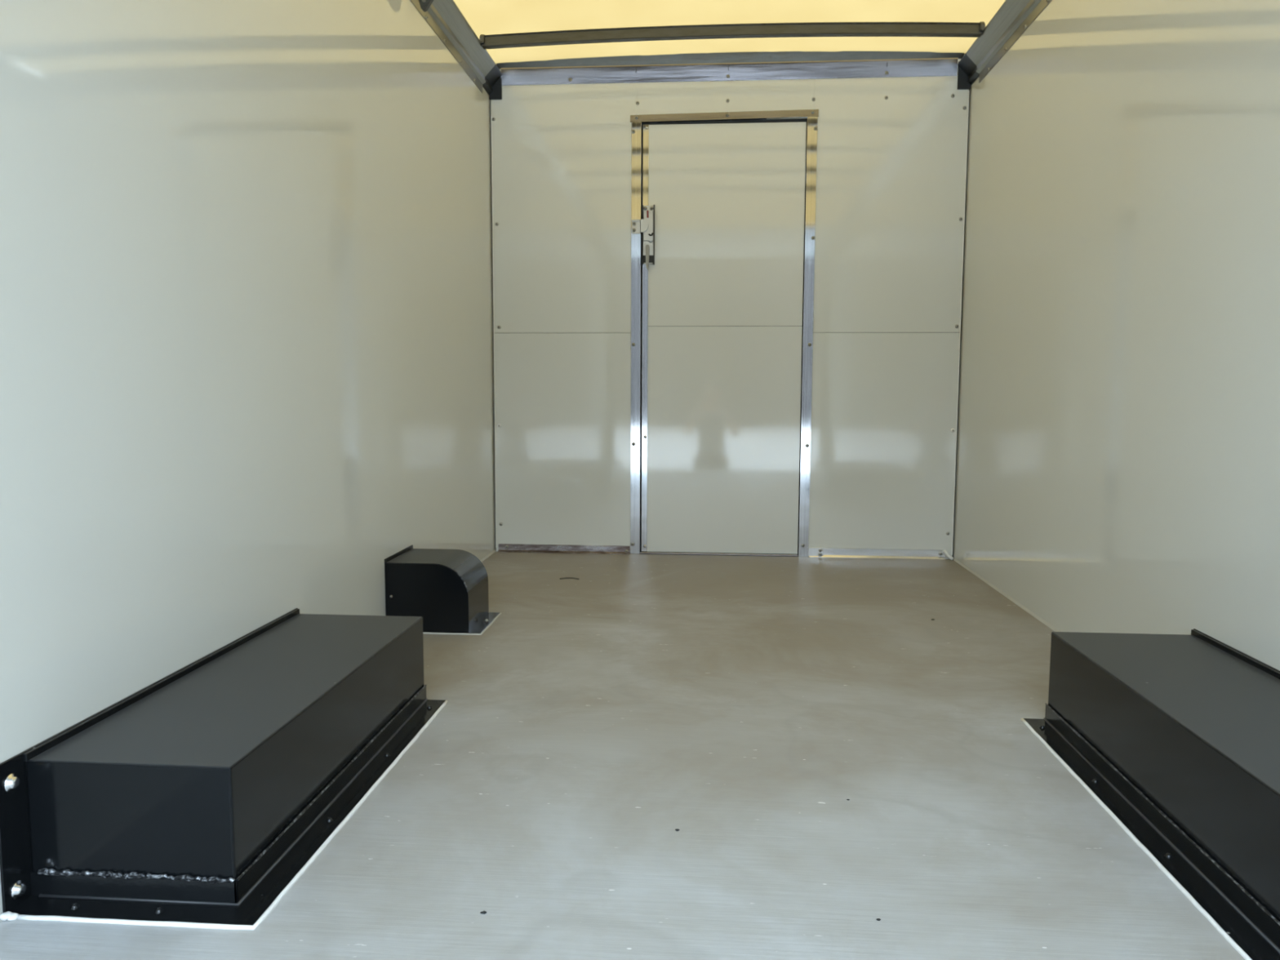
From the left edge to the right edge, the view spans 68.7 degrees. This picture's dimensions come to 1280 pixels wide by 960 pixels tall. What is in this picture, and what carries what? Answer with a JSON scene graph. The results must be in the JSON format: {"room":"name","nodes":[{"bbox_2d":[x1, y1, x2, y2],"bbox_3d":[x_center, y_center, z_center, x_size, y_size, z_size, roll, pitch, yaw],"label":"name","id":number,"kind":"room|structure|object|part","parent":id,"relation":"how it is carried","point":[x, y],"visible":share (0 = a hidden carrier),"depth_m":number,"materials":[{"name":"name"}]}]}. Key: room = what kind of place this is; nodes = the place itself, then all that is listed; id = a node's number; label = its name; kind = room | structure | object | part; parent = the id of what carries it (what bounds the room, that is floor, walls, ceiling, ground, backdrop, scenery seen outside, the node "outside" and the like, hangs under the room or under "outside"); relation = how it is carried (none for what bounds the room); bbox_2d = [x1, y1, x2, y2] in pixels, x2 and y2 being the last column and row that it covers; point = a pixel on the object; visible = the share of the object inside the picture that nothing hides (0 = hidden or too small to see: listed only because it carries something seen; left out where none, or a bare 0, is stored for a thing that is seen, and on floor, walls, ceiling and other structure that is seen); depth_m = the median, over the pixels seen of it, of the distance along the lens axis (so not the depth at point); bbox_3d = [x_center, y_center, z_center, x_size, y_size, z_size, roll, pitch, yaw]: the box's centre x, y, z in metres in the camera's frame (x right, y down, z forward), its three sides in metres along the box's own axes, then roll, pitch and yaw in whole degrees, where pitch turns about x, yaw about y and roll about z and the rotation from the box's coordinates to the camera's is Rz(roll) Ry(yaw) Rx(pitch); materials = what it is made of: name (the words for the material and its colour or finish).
{"room":"cargo space","nodes":[
{"label":"cargo space","id":0,"kind":"room"},
{"bbox_2d":[0,0,495,914],"bbox_3d":[-0.951,-0.574,2.143,0.030,2.380,5.180,1,6,4],"label":"wall","id":1,"kind":"structure","parent":0,"point":[246,299],"depth_m":2.09,"materials":[{"name":"white plastic"}]},
{"bbox_2d":[0,550,495,922],"bbox_3d":[-0.938,0.609,2.241,0.007,0.008,5.149,1,6,4],"label":"trim","id":2,"kind":"structure","parent":1,"relation":"attached to","point":[494,551],"depth_m":4.62,"materials":[{"name":"grey"}]},
{"bbox_2d":[409,0,495,93],"bbox_3d":[-0.905,-1.681,1.942,0.066,0.180,4.999,1,6,4],"label":"rail","id":3,"kind":"object","parent":1,"relation":"attached to","point":[444,17],"visible":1,"depth_m":3.93,"materials":[{"name":"metal"}]},
{"bbox_2d":[418,0,433,12],"bbox_3d":[-0.780,-1.728,3.366,0.089,0.076,0.034,1,6,4],"label":"hanger","id":4,"kind":"object","parent":3,"relation":"hanging from","point":[424,4],"visible":1,"depth_m":3.37,"materials":[{"name":"metal"}]},
{"bbox_2d":[482,62,502,99],"bbox_3d":[-0.709,-1.933,4.497,0.065,0.162,0.148,1,6,4],"label":"bracket","id":5,"kind":"object","parent":1,"relation":"attached to","point":[492,86],"visible":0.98,"depth_m":4.54,"materials":[{"name":"black metal"}]},
{"bbox_3d":[-0.705,-1.923,4.569,0.062,0.130,0.008,1,6,4],"label":"bracket plate","id":6,"kind":"part","parent":5,"relation":"part of","materials":[{"name":"black metal"}]},
{"bbox_2d":[0,551,1244,959],"bbox_3d":[0.206,0.683,2.176,2.360,0.120,5.180,1,6,4],"label":"floor","id":7,"kind":"structure","parent":0,"point":[736,704],"depth_m":1.89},
{"bbox_2d":[0,608,448,929],"bbox_3d":[-0.755,0.519,1.964,0.411,0.249,1.075,1,6,4],"label":"box","id":8,"kind":"object","parent":7,"relation":"on","point":[198,797],"visible":1,"depth_m":1.57,"materials":[{"name":"black paint"}]},
{"bbox_2d":[384,544,501,635],"bbox_3d":[-0.689,0.383,3.318,0.334,0.257,0.306,1,6,4],"label":"housing","id":9,"kind":"object","parent":7,"relation":"on","point":[448,588],"visible":0.94,"depth_m":3.18,"materials":[{"name":"black paint"}]},
{"bbox_2d":[1020,628,1279,959],"bbox_3d":[1.128,0.540,1.817,0.411,0.249,1.065,1,6,4],"label":"box","id":10,"kind":"object","parent":7,"relation":"on","point":[1176,737],"visible":1,"depth_m":1.77,"materials":[{"name":"black paint"}]},
{"bbox_2d":[453,0,1005,64],"bbox_3d":[0.212,-1.776,1.898,2.280,0.027,5.200,1,6,4],"label":"ceiling","id":11,"kind":"structure","parent":0,"point":[486,17],"depth_m":4.04,"materials":[{"name":"yellow plastic"}]},
{"bbox_2d":[479,22,985,48],"bbox_3d":[0.380,-1.945,4.083,2.180,0.067,0.064,1,6,4],"label":"bow","id":12,"kind":"object","parent":11,"relation":"attached to","point":[961,29],"visible":1,"depth_m":4.07,"materials":[{"name":"metal"}]},
{"bbox_2d":[490,53,969,559],"bbox_3d":[0.408,-0.834,4.615,2.360,2.432,0.057,1,6,4],"label":"wall","id":13,"kind":"structure","parent":0,"point":[892,152],"depth_m":4.59,"materials":[{"name":"white plastic"}]},
{"bbox_2d":[497,543,630,554],"bbox_3d":[-0.388,0.351,4.758,0.674,0.040,0.022,1,6,4],"label":"strip","id":14,"kind":"object","parent":13,"relation":"attached to","point":[503,548],"visible":1,"depth_m":4.76,"materials":[{"name":"metal"}]},
{"bbox_2d":[630,109,818,556],"bbox_3d":[0.398,-0.696,4.601,0.902,2.161,0.051,1,6,4],"label":"door","id":15,"kind":"structure","parent":13,"relation":"in","point":[717,228],"depth_m":4.61,"materials":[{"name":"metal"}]},
{"bbox_3d":[-0.018,-1.238,4.579,0.042,0.069,0.006,1,6,4],"label":"strike plate","id":16,"kind":"part","parent":15,"relation":"part of","materials":[{"name":"silver metal"}]},
{"bbox_3d":[0.037,-1.088,4.574,0.019,0.119,0.018,1,6,4],"label":"handle","id":17,"kind":"part","parent":15,"relation":"part of","materials":[{"name":"silver metal"}]},
{"bbox_2d":[500,57,958,85],"bbox_3d":[0.406,-1.950,4.476,2.171,0.076,0.019,1,6,4],"label":"header rail","id":18,"kind":"object","parent":13,"relation":"attached to","point":[932,67],"visible":1,"depth_m":4.47,"materials":[{"name":"metal"}]},
{"bbox_2d":[496,51,964,69],"bbox_3d":[0.410,-2.015,4.471,2.220,0.052,0.016,1,6,4],"label":"flashing","id":19,"kind":"object","parent":13,"relation":"attached to","point":[760,56],"visible":0.98,"depth_m":4.47,"materials":[{"name":"metal"}]},
{"bbox_2d":[808,546,953,559],"bbox_3d":[1.189,0.365,4.630,0.707,0.051,0.036,1,6,4],"label":"strip","id":20,"kind":"object","parent":13,"relation":"attached to","point":[813,552],"visible":1,"depth_m":4.64,"materials":[{"name":"metal"}]},
{"bbox_3d":[0.875,0.358,4.662,0.076,0.047,0.006,1,6,4],"label":"plate","id":21,"kind":"part","parent":20,"relation":"part of","materials":[{"name":"silver metal"}]},
{"bbox_2d":[952,0,1279,670],"bbox_3d":[1.373,-0.548,1.967,0.030,2.380,5.180,1,6,4],"label":"wall","id":22,"kind":"structure","parent":0,"point":[1117,459],"depth_m":2.71,"materials":[{"name":"white plastic"}]},
{"bbox_2d":[957,52,979,89],"bbox_3d":[1.518,-1.910,4.328,0.065,0.158,0.148,1,6,4],"label":"bracket","id":23,"kind":"object","parent":22,"relation":"attached to","point":[967,75],"visible":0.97,"depth_m":4.37,"materials":[{"name":"black metal"}]},
{"bbox_3d":[1.525,-1.901,4.399,0.062,0.126,0.008,1,6,4],"label":"bracket plate","id":24,"kind":"part","parent":23,"relation":"part of","materials":[{"name":"black metal"}]},
{"bbox_2d":[953,557,1059,631],"bbox_3d":[1.349,0.634,2.067,0.007,0.008,5.149,1,6,4],"label":"trim","id":25,"kind":"structure","parent":22,"relation":"attached to","point":[1017,603],"depth_m":3.74,"materials":[{"name":"grey"}]},
{"bbox_2d":[965,0,1051,83],"bbox_3d":[1.322,-1.657,1.773,0.066,0.180,4.999,1,6,4],"label":"rail","id":26,"kind":"object","parent":22,"relation":"attached to","point":[1013,18],"visible":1,"depth_m":3.84,"materials":[{"name":"metal"}]}
]}

